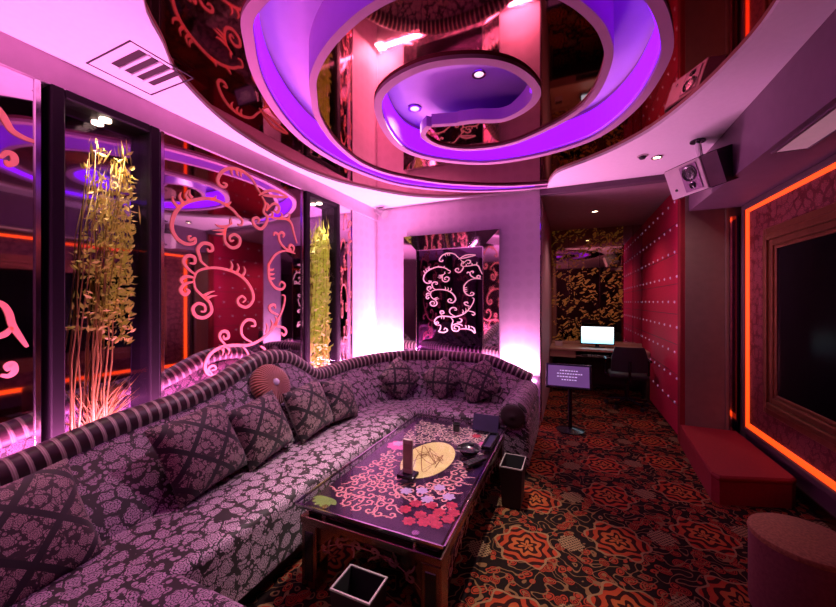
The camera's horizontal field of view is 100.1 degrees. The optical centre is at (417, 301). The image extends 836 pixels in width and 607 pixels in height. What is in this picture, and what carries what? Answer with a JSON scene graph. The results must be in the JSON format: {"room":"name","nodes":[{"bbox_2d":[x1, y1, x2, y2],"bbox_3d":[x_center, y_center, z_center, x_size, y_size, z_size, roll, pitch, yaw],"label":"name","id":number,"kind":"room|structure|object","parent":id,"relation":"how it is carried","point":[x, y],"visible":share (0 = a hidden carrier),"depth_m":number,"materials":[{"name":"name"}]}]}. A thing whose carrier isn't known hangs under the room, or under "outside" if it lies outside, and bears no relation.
{"room":"karaoke room","nodes":[
{"label":"karaoke room","id":0,"kind":"room"},
{"bbox_2d":[353,211,376,356],"bbox_3d":[-0.897,-0.140,4.963,0.360,2.120,0.638,0,0,24],"label":"wall","id":1,"kind":"structure","parent":0,"point":[364,228],"depth_m":4.87,"materials":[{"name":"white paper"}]},
{"bbox_2d":[0,0,835,208],"bbox_3d":[-0.274,-1.490,1.710,4.120,0.260,6.310,0,0,24],"label":"ceiling","id":2,"kind":"structure","parent":0,"point":[75,32],"depth_m":2.14,"materials":[{"name":"white paint"}]},
{"bbox_2d":[86,40,194,95],"bbox_3d":[-1.624,-1.356,2.058,0.430,0.012,0.340,0,0,24],"label":"ceiling vent","id":3,"kind":"object","parent":2,"relation":"in","point":[147,60],"visible":1,"depth_m":2.02,"materials":[{"name":"white metal"}]},
{"bbox_2d":[375,206,387,218],"bbox_3d":[-0.526,-1.273,4.996,0.211,0.180,0.116,0,0,42],"label":"security camera","id":4,"kind":"object","parent":2,"relation":"attached to","point":[379,210],"visible":1,"depth_m":4.96,"materials":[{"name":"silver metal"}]},
{"bbox_2d":[254,8,659,188],"bbox_3d":[0.242,-1.488,2.792,2.475,0.205,2.950,0,0,-3],"label":"light strip","id":5,"kind":"object","parent":2,"relation":"attached to","point":[591,122],"visible":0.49,"depth_m":2.92,"materials":[{"name":"purple plastic"}]},
{"bbox_2d":[637,154,647,159],"bbox_3d":[2.088,-1.343,3.255,0.090,0.034,0.090,0,0,24],"label":"smoke detector","id":6,"kind":"object","parent":2,"relation":"attached to","point":[642,156],"visible":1,"depth_m":3.23,"materials":[{"name":"plastic"}]},
{"bbox_2d":[651,155,662,159],"bbox_3d":[2.237,-1.354,3.276,0.092,0.012,0.092,0,0,24],"label":"recessed light","id":7,"kind":"object","parent":2,"relation":"in","point":[656,157],"visible":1,"depth_m":3.28,"materials":[{"name":"silver metal"}]},
{"bbox_2d":[664,138,738,199],"bbox_3d":[2.340,-1.122,2.875,0.414,0.485,0.470,0,0,-6],"label":"loudspeaker","id":8,"kind":"object","parent":2,"relation":"attached to","point":[711,169],"visible":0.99,"depth_m":2.72,"materials":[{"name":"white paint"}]},
{"bbox_2d":[701,150,726,186],"bbox_3d":[2.245,-1.013,2.660,0.156,0.260,0.058,0,0,36],"label":"grille","id":9,"kind":"object","parent":8,"relation":"attached to","point":[713,163],"depth_m":2.66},
{"bbox_2d":[431,112,458,126],"bbox_3d":[0.209,-1.403,2.695,0.209,0.083,0.040,0,0,7],"label":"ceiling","id":10,"kind":"structure","parent":0,"point":[439,119],"depth_m":2.68,"materials":[{"name":"paint"}]},
{"bbox_2d":[259,0,654,126],"bbox_3d":[-0.283,-1.660,1.654,4.150,0.080,6.200,0,0,24],"label":"ceiling","id":11,"kind":"structure","parent":0,"point":[286,25],"depth_m":2.45,"materials":[{"name":"purple paint"}]},
{"bbox_2d":[408,104,421,112],"bbox_3d":[-0.027,-1.614,2.918,0.115,0.012,0.115,0,0,24],"label":"recessed light","id":12,"kind":"object","parent":11,"relation":"in","point":[414,108],"visible":1,"depth_m":2.92,"materials":[{"name":"silver metal"}]},
{"bbox_2d":[472,69,485,78],"bbox_3d":[0.432,-1.614,2.478,0.104,0.012,0.104,0,0,24],"label":"recessed light","id":13,"kind":"object","parent":11,"relation":"in","point":[479,73],"visible":1,"depth_m":2.48,"materials":[{"name":"silver metal"}]},
{"bbox_2d":[377,190,540,424],"bbox_3d":[0.300,-0.100,4.850,2.643,3.200,0.120,0,0,24],"label":"wall","id":14,"kind":"structure","parent":0,"point":[516,215],"depth_m":4.45,"materials":[{"name":"paint"}]},
{"bbox_2d":[404,229,499,357],"bbox_3d":[0.422,0.018,4.686,1.332,1.865,0.079,0,0,24],"label":"framed mirror","id":15,"kind":"object","parent":14,"relation":"attached to","point":[452,280],"visible":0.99,"depth_m":4.67,"materials":[{"name":"black mirror"}]},
{"bbox_2d":[540,174,666,196],"bbox_3d":[2.152,-1.350,3.981,1.447,0.100,0.100,0,0,24],"label":"trim","id":16,"kind":"structure","parent":14,"relation":"attached to","point":[661,178],"depth_m":3.96,"materials":[{"name":"paint"}]},
{"bbox_2d":[244,387,831,606],"bbox_3d":[0.518,1.530,2.667,5.000,0.060,8.700,0,0,24],"label":"floor","id":17,"kind":"structure","parent":0,"point":[616,513],"depth_m":2.25,"materials":[{"name":"carpet"}]},
{"bbox_2d":[0,349,538,606],"bbox_3d":[-0.515,0.953,2.294,2.110,1.094,4.695,0,0,24],"label":"sectional sofa","id":18,"kind":"object","parent":17,"relation":"on","point":[220,549],"visible":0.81,"depth_m":1.88,"materials":[{"name":"fabric"}]},
{"bbox_2d":[0,458,105,606],"bbox_3d":[-1.547,0.920,1.336,0.286,0.444,0.494,0,0,21],"label":"cushion","id":19,"kind":"object","parent":18,"relation":"on","point":[47,531],"visible":0.93,"depth_m":1.36,"materials":[{"name":"purple fabric"}]},
{"bbox_2d":[144,399,247,509],"bbox_3d":[-1.258,0.853,2.037,0.275,0.448,0.491,0,0,20],"label":"cushion","id":20,"kind":"object","parent":18,"relation":"on","point":[197,450],"visible":1,"depth_m":1.94,"materials":[{"name":"purple fabric"}]},
{"bbox_2d":[226,390,293,472],"bbox_3d":[-1.072,0.863,2.402,0.249,0.428,0.453,0,0,20],"label":"cushion","id":21,"kind":"object","parent":18,"relation":"on","point":[261,426],"visible":0.88,"depth_m":2.31,"materials":[{"name":"purple fabric"}]},
{"bbox_2d":[282,378,332,443],"bbox_3d":[-0.875,0.860,2.825,0.238,0.412,0.434,0,0,21],"label":"cushion","id":22,"kind":"object","parent":18,"relation":"on","point":[308,408],"visible":1,"depth_m":2.71,"materials":[{"name":"purple fabric"}]},
{"bbox_2d":[320,379,357,422],"bbox_3d":[-0.715,0.891,3.201,0.246,0.381,0.403,0,0,29],"label":"cushion","id":23,"kind":"object","parent":18,"relation":"on","point":[340,396],"visible":0.83,"depth_m":3.10,"materials":[{"name":"purple fabric"}]},
{"bbox_2d":[377,355,420,400],"bbox_3d":[-0.208,0.847,3.922,0.493,0.481,0.253,0,0,-43],"label":"cushion","id":24,"kind":"object","parent":18,"relation":"on","point":[398,376],"visible":0.99,"depth_m":3.84,"materials":[{"name":"purple fabric"}]},
{"bbox_2d":[421,354,460,399],"bbox_3d":[0.279,0.847,3.952,0.490,0.483,0.257,0,0,-3],"label":"cushion","id":25,"kind":"object","parent":18,"relation":"on","point":[442,377],"visible":0.96,"depth_m":3.87,"materials":[{"name":"purple fabric"}]},
{"bbox_2d":[458,357,503,402],"bbox_3d":[0.657,0.857,3.787,0.519,0.499,0.254,0,0,12],"label":"cushion","id":26,"kind":"object","parent":18,"relation":"on","point":[479,381],"visible":1,"depth_m":3.71,"materials":[{"name":"purple fabric"}]},
{"bbox_2d":[330,564,387,606],"bbox_3d":[-0.250,1.346,1.492,0.193,0.300,0.152,0,0,24],"label":"waste bin","id":27,"kind":"object","parent":17,"relation":"on","point":[357,586],"visible":1,"depth_m":1.53,"materials":[{"name":"black plastic"}]},
{"bbox_2d":[294,413,507,606],"bbox_3d":[0.054,1.275,2.401,0.837,0.450,1.602,0,0,24],"label":"coffee table","id":28,"kind":"object","parent":17,"relation":"on","point":[417,526],"visible":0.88,"depth_m":1.85,"materials":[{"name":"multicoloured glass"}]},
{"bbox_2d":[387,441,402,449],"bbox_3d":[-0.147,1.072,2.621,0.177,0.003,0.177,0,0,24],"label":"flower","id":29,"kind":"object","parent":28,"relation":"on","point":[391,445],"depth_m":2.61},
{"bbox_2d":[393,441,402,445],"bbox_3d":[-0.148,1.068,2.643,0.094,0.003,0.083,0,0,24],"label":"flower","id":30,"kind":"object","parent":28,"relation":"on","point":[395,443],"depth_m":2.64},
{"bbox_2d":[398,505,410,512],"bbox_3d":[-0.065,1.069,1.810,0.068,0.003,0.069,0,0,24],"label":"flower","id":31,"kind":"object","parent":28,"relation":"on","point":[401,508],"depth_m":1.81,"materials":[{"name":"red"}]},
{"bbox_2d":[400,488,411,493],"bbox_3d":[-0.066,1.070,1.985,0.075,0.003,0.067,0,0,24],"label":"flower","id":32,"kind":"object","parent":28,"relation":"on","point":[402,490],"depth_m":1.98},
{"bbox_2d":[397,438,418,480],"bbox_3d":[-0.061,0.938,2.108,0.110,0.225,0.090,0,0,24],"label":"menu stand","id":33,"kind":"object","parent":28,"relation":"on","point":[407,473],"visible":1,"depth_m":2.09,"materials":[{"name":"black paint"}]},
{"bbox_2d":[402,517,415,524],"bbox_3d":[-0.043,1.070,1.712,0.068,0.003,0.069,0,0,24],"label":"flower","id":34,"kind":"object","parent":28,"relation":"on","point":[405,520],"depth_m":1.71,"materials":[{"name":"red"}]},
{"bbox_2d":[409,500,421,506],"bbox_3d":[-0.009,1.071,1.861,0.068,0.003,0.069,0,0,24],"label":"flower","id":35,"kind":"object","parent":28,"relation":"on","point":[412,503],"depth_m":1.86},
{"bbox_2d":[414,511,426,518],"bbox_3d":[0.013,1.071,1.764,0.068,0.003,0.069,0,0,24],"label":"flower","id":36,"kind":"object","parent":28,"relation":"on","point":[417,514],"depth_m":1.76,"materials":[{"name":"red"}]},
{"bbox_2d":[399,446,442,471],"bbox_3d":[0.045,1.071,2.390,0.280,0.001,0.415,0,0,24],"label":"print","id":37,"kind":"object","parent":28,"relation":"on","point":[426,454],"depth_m":2.40},
{"bbox_2d":[416,487,427,493],"bbox_3d":[0.023,1.070,1.989,0.075,0.003,0.067,0,0,24],"label":"flower","id":38,"kind":"object","parent":28,"relation":"on","point":[419,490],"depth_m":1.99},
{"bbox_2d":[417,518,430,526],"bbox_3d":[0.030,1.070,1.702,0.068,0.003,0.069,0,0,24],"label":"flower","id":39,"kind":"object","parent":28,"relation":"on","point":[421,522],"depth_m":1.70,"materials":[{"name":"red"}]},
{"bbox_2d":[421,495,433,502],"bbox_3d":[0.050,1.069,1.901,0.075,0.003,0.067,0,0,24],"label":"flower","id":40,"kind":"object","parent":28,"relation":"on","point":[424,498],"depth_m":1.90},
{"bbox_2d":[425,501,437,508],"bbox_3d":[0.072,1.070,1.848,0.068,0.003,0.069,0,0,24],"label":"flower","id":41,"kind":"object","parent":28,"relation":"on","point":[428,504],"depth_m":1.85,"materials":[{"name":"red"}]},
{"bbox_2d":[426,514,439,521],"bbox_3d":[0.077,1.069,1.736,0.068,0.003,0.069,0,0,24],"label":"flower","id":42,"kind":"object","parent":28,"relation":"on","point":[429,517],"depth_m":1.73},
{"bbox_2d":[430,520,442,528],"bbox_3d":[0.089,1.071,1.687,0.068,0.003,0.069,0,0,24],"label":"flower","id":43,"kind":"object","parent":28,"relation":"on","point":[434,524],"depth_m":1.68,"materials":[{"name":"red"}]},
{"bbox_2d":[433,508,445,515],"bbox_3d":[0.111,1.071,1.787,0.068,0.003,0.069,0,0,24],"label":"flower","id":44,"kind":"object","parent":28,"relation":"on","point":[436,511],"depth_m":1.79,"materials":[{"name":"red"}]},
{"bbox_2d":[434,484,445,490],"bbox_3d":[0.124,1.070,2.021,0.075,0.003,0.067,0,0,24],"label":"flower","id":45,"kind":"object","parent":28,"relation":"on","point":[437,487],"depth_m":2.02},
{"bbox_2d":[441,515,454,522],"bbox_3d":[0.149,1.069,1.726,0.068,0.003,0.069,0,0,24],"label":"flower","id":46,"kind":"object","parent":28,"relation":"on","point":[444,518],"depth_m":1.73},
{"bbox_2d":[442,493,454,499],"bbox_3d":[0.170,1.069,1.925,0.075,0.003,0.067,0,0,24],"label":"flower","id":47,"kind":"object","parent":28,"relation":"on","point":[445,496],"depth_m":1.92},
{"bbox_2d":[445,502,457,508],"bbox_3d":[0.179,1.070,1.844,0.068,0.003,0.069,0,0,24],"label":"flower","id":48,"kind":"object","parent":28,"relation":"on","point":[448,505],"depth_m":1.84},
{"bbox_2d":[447,509,459,516],"bbox_3d":[0.183,1.069,1.777,0.068,0.003,0.069,0,0,24],"label":"flower","id":49,"kind":"object","parent":28,"relation":"on","point":[450,512],"depth_m":1.78,"materials":[{"name":"red"}]},
{"bbox_2d":[452,422,459,431],"bbox_3d":[0.312,1.019,2.850,0.066,0.062,0.066,0,0,24],"label":"cup","id":50,"kind":"object","parent":28,"relation":"on","point":[456,425],"visible":1,"depth_m":2.83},
{"bbox_2d":[457,442,480,456],"bbox_3d":[0.356,1.028,2.435,0.164,0.045,0.168,0,0,24],"label":"ashtray","id":51,"kind":"object","parent":28,"relation":"on","point":[470,449],"visible":1,"depth_m":2.45,"materials":[{"name":"glass"}]},
{"bbox_2d":[463,455,485,467],"bbox_3d":[0.371,1.038,2.284,0.170,0.025,0.056,0,0,-38],"label":"remote control","id":52,"kind":"object","parent":28,"relation":"on","point":[474,461],"visible":1,"depth_m":2.26,"materials":[{"name":"black paint"}]},
{"bbox_2d":[472,413,499,432],"bbox_3d":[0.561,0.986,2.878,0.210,0.123,0.103,0,0,24],"label":"table sign","id":53,"kind":"object","parent":28,"relation":"on","point":[481,422],"visible":0.95,"depth_m":2.85,"materials":[{"name":"plastic"}]},
{"bbox_2d":[481,432,498,451],"bbox_3d":[0.537,1.035,2.599,0.070,0.030,0.290,0,0,24],"label":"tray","id":54,"kind":"object","parent":28,"relation":"on","point":[489,442],"visible":1,"depth_m":2.58,"materials":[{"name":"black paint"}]},
{"bbox_2d":[499,453,525,509],"bbox_3d":[0.717,1.346,2.635,0.162,0.300,0.244,0,0,24],"label":"waste bin","id":55,"kind":"object","parent":17,"relation":"on","point":[512,466],"visible":1,"depth_m":2.55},
{"bbox_2d":[545,363,591,435],"bbox_3d":[1.756,1.113,4.089,0.490,0.774,0.300,0,0,24],"label":"stand","id":56,"kind":"object","parent":17,"relation":"on","point":[571,377],"visible":1,"depth_m":4.05,"materials":[{"name":"black paint"}]},
{"bbox_2d":[550,340,649,401],"bbox_3d":[2.956,1.100,5.812,1.410,0.800,0.740,0,0,24],"label":"computer desk","id":57,"kind":"object","parent":17,"relation":"on","point":[566,353],"visible":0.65,"depth_m":5.92,"materials":[{"name":"brown wood"}]},
{"bbox_2d":[555,340,561,345],"bbox_3d":[2.422,0.704,6.025,0.120,0.092,0.080,0,0,24],"label":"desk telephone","id":58,"kind":"object","parent":57,"relation":"on","point":[557,342],"visible":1,"depth_m":5.99,"materials":[{"name":"brown plastic"}]},
{"bbox_2d":[576,353,611,358],"bbox_3d":[2.857,0.865,5.648,0.560,0.020,0.360,0,0,24],"label":"keyboard tray","id":59,"kind":"object","parent":57,"relation":"on","point":[577,354],"depth_m":5.56,"materials":[{"name":"brown wood"}]},
{"bbox_2d":[581,353,609,356],"bbox_3d":[2.820,0.844,5.566,0.400,0.023,0.140,0,0,24],"label":"keyboard","id":60,"kind":"object","parent":57,"relation":"on","point":[582,354],"visible":1,"depth_m":5.55,"materials":[{"name":"black paint"}]},
{"bbox_2d":[580,326,614,347],"bbox_3d":[2.958,0.573,5.778,0.510,0.355,0.180,0,0,24],"label":"computer monitor","id":61,"kind":"object","parent":57,"relation":"on","point":[597,335],"visible":1,"depth_m":5.75,"materials":[{"name":"black paint"}]},
{"bbox_2d":[604,347,651,411],"bbox_3d":[2.990,1.060,5.006,0.574,0.879,0.628,0,0,24],"label":"office chair","id":62,"kind":"object","parent":17,"relation":"on","point":[628,364],"visible":1,"depth_m":4.79,"materials":[{"name":"black paint"}]},
{"bbox_2d":[680,425,796,507],"bbox_3d":[2.689,1.393,3.052,0.541,0.214,1.224,0,0,24],"label":"bench","id":63,"kind":"object","parent":17,"relation":"on","point":[731,470],"visible":1,"depth_m":2.72,"materials":[{"name":"red fabric"}]},
{"bbox_2d":[747,513,835,606],"bbox_3d":[1.788,1.288,1.617,0.392,0.424,0.392,0,0,24],"label":"round stool","id":64,"kind":"object","parent":17,"relation":"on","point":[792,560],"visible":1,"depth_m":1.57,"materials":[{"name":"red fabric"}]},
{"bbox_2d":[541,198,551,421],"bbox_3d":[1.956,0.100,5.432,0.105,2.800,2.280,0,0,24],"label":"wall","id":65,"kind":"structure","parent":0,"point":[546,233],"depth_m":4.98,"materials":[{"name":"paint"}]},
{"bbox_2d":[540,197,540,420],"bbox_3d":[1.514,0.085,4.316,0.009,2.730,0.110,0,0,24],"label":"strip","id":66,"kind":"object","parent":65,"relation":"attached to","point":[540,197],"visible":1,"depth_m":4.26,"materials":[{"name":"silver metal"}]},
{"bbox_2d":[541,182,670,230],"bbox_3d":[2.671,-1.350,5.139,1.650,0.100,2.440,0,0,24],"label":"ceiling","id":67,"kind":"structure","parent":0,"point":[631,205],"depth_m":4.76,"materials":[{"name":"paint"}]},
{"bbox_2d":[576,351,638,390],"bbox_3d":[3.188,0.050,6.190,1.750,2.900,0.100,0,0,24],"label":"wall","id":68,"kind":"structure","parent":0,"point":[593,385],"depth_m":6.09,"materials":[{"name":"paint"}]},
{"bbox_2d":[552,224,642,343],"bbox_3d":[3.120,-0.260,6.154,1.445,2.080,0.019,0,0,24],"label":"mirror","id":69,"kind":"object","parent":68,"relation":"attached to","point":[597,272],"visible":0.77,"depth_m":6.14,"materials":[{"name":"multicoloured glass"}]},
{"bbox_2d":[685,196,744,437],"bbox_3d":[3.123,0.070,3.597,0.640,2.860,0.100,0,0,24],"label":"wall pier","id":70,"kind":"object","parent":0,"point":[705,230],"visible":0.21,"depth_m":3.61,"materials":[{"name":"brown paint"}]},
{"bbox_2d":[729,216,739,433],"bbox_3d":[3.173,0.270,3.508,0.078,2.260,0.018,0,0,24],"label":"mirror","id":71,"kind":"object","parent":70,"relation":"attached to","point":[734,221],"visible":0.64,"depth_m":3.51,"materials":[{"name":"red mirror"}]},
{"bbox_2d":[689,9,835,210],"bbox_3d":[1.800,-1.225,0.738,0.460,0.550,6.200,0,0,24],"label":"ceiling","id":72,"kind":"structure","parent":0,"point":[804,88],"depth_m":2.19,"materials":[{"name":"paint"}]},
{"bbox_2d":[771,104,835,153],"bbox_3d":[2.070,-0.944,1.613,0.180,0.016,1.250,0,0,24],"label":"ceiling panel","id":73,"kind":"object","parent":72,"relation":"in","point":[823,126],"visible":1,"depth_m":1.96,"materials":[{"name":"white paint"}]},
{"bbox_2d":[745,433,835,516],"bbox_3d":[2.079,-0.100,0.615,0.150,3.200,6.200,0,0,24],"label":"wall","id":74,"kind":"structure","parent":0,"point":[809,488],"depth_m":2.59,"materials":[{"name":"paint"}]},
{"bbox_2d":[726,208,728,429],"bbox_3d":[3.126,0.275,3.534,0.025,2.450,0.012,0,0,24],"label":"trim","id":75,"kind":"structure","parent":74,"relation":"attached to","point":[727,209],"depth_m":3.53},
{"bbox_2d":[741,154,835,500],"bbox_3d":[2.540,0.160,1.944,0.074,2.210,3.305,0,0,24],"label":"light strip","id":76,"kind":"object","parent":74,"relation":"attached to","point":[788,232],"visible":1,"depth_m":2.67,"materials":[{"name":"paint"}]},
{"bbox_2d":[796,485,835,531],"bbox_3d":[2.005,1.455,0.647,0.012,0.090,6.200,0,0,24],"label":"baseboard","id":77,"kind":"structure","parent":74,"relation":"attached to","point":[805,499],"depth_m":2.45,"materials":[{"name":"brown metal"}]},
{"bbox_3d":[-2.188,-0.100,2.601,0.100,3.200,6.400,0,0,24],"label":"wall","id":78,"kind":"structure","parent":0,"visible":0},
{"bbox_2d":[0,31,377,220],"bbox_3d":[-2.010,-1.280,2.414,0.375,0.160,6.200,0,0,24],"label":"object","id":79,"kind":"structure","parent":78,"relation":"attached to","point":[15,54],"depth_m":2.36,"materials":[{"name":"paint"}]},
{"bbox_3d":[-2.017,1.210,2.417,0.360,0.580,6.200,0,0,24],"label":"wall","id":80,"kind":"structure","parent":0,"visible":0},
{"bbox_2d":[0,64,41,458],"bbox_3d":[-2.507,-0.150,0.893,0.052,2.100,2.215,0,0,24],"label":"mirror","id":81,"kind":"object","parent":80,"relation":"on","point":[20,93],"visible":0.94,"depth_m":1.83,"materials":[{"name":"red mirror"}]},
{"bbox_2d":[42,84,159,441],"bbox_3d":[-1.956,-0.140,2.196,0.130,2.120,0.555,0,0,24],"label":"display niche","id":82,"kind":"object","parent":80,"relation":"on","point":[70,120],"visible":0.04,"depth_m":2.15,"materials":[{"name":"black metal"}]},
{"bbox_2d":[65,107,139,431],"bbox_3d":[-2.011,-0.140,2.220,0.010,2.020,0.435,0,0,24],"label":"mirror","id":83,"kind":"object","parent":82,"relation":"on","point":[81,127],"depth_m":2.19,"materials":[{"name":"mirror"}]},
{"bbox_2d":[67,376,138,427],"bbox_3d":[-1.971,0.675,2.211,0.052,0.375,0.392,0,0,24],"label":"grass tuft","id":84,"kind":"object","parent":82,"relation":"on","point":[112,403],"visible":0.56,"depth_m":2.21,"materials":[{"name":"plant"}]},
{"bbox_2d":[68,140,140,429],"bbox_3d":[-1.970,-0.106,2.212,0.095,1.933,0.363,0,0,24],"label":"dried plant","id":85,"kind":"object","parent":82,"relation":"on","point":[100,330],"visible":0.97,"depth_m":2.20,"materials":[{"name":"plant"}]},
{"bbox_2d":[99,117,111,123],"bbox_3d":[-1.965,-1.143,2.200,0.060,0.015,0.060,0,0,24],"label":"lamp","id":86,"kind":"object","parent":82,"relation":"attached to","point":[102,120],"depth_m":2.20,"materials":[{"name":"white"}]},
{"bbox_2d":[160,131,302,397],"bbox_3d":[-1.534,-0.150,3.104,0.052,2.100,1.424,0,0,24],"label":"mirror","id":87,"kind":"object","parent":80,"relation":"on","point":[231,232],"visible":0.83,"depth_m":2.87,"materials":[{"name":"red mirror"}]},
{"bbox_2d":[303,191,339,366],"bbox_3d":[-1.136,-0.140,4.059,0.130,2.120,0.596,0,0,24],"label":"display niche","id":88,"kind":"object","parent":80,"relation":"on","point":[316,208],"visible":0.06,"depth_m":4.15,"materials":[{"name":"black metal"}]},
{"bbox_2d":[310,201,328,366],"bbox_3d":[-1.191,-0.140,4.084,0.010,2.020,0.476,0,0,24],"label":"mirror","id":89,"kind":"object","parent":88,"relation":"on","point":[318,213],"depth_m":4.10,"materials":[{"name":"mirror"}]},
{"bbox_2d":[310,217,332,367],"bbox_3d":[-1.147,-0.094,4.073,0.111,1.909,0.475,0,0,24],"label":"dried plant","id":90,"kind":"object","parent":88,"relation":"on","point":[323,309],"visible":0.97,"depth_m":4.08,"materials":[{"name":"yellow plant"}]},
{"bbox_2d":[340,205,352,360],"bbox_3d":[-0.933,-0.150,4.470,0.052,2.100,0.299,0,0,24],"label":"mirror","id":91,"kind":"object","parent":80,"relation":"on","point":[346,215],"visible":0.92,"depth_m":4.48,"materials":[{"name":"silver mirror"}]},
{"bbox_3d":[3.368,0.050,4.800,0.100,2.900,2.300,0,0,24],"label":"wall","id":92,"kind":"structure","parent":0,"visible":0},
{"bbox_2d":[642,194,684,442],"bbox_3d":[3.274,0.105,4.779,0.055,2.790,2.375,0,0,24],"label":"panel","id":93,"kind":"object","parent":92,"relation":"attached to","point":[663,232],"visible":0.94,"depth_m":4.35,"materials":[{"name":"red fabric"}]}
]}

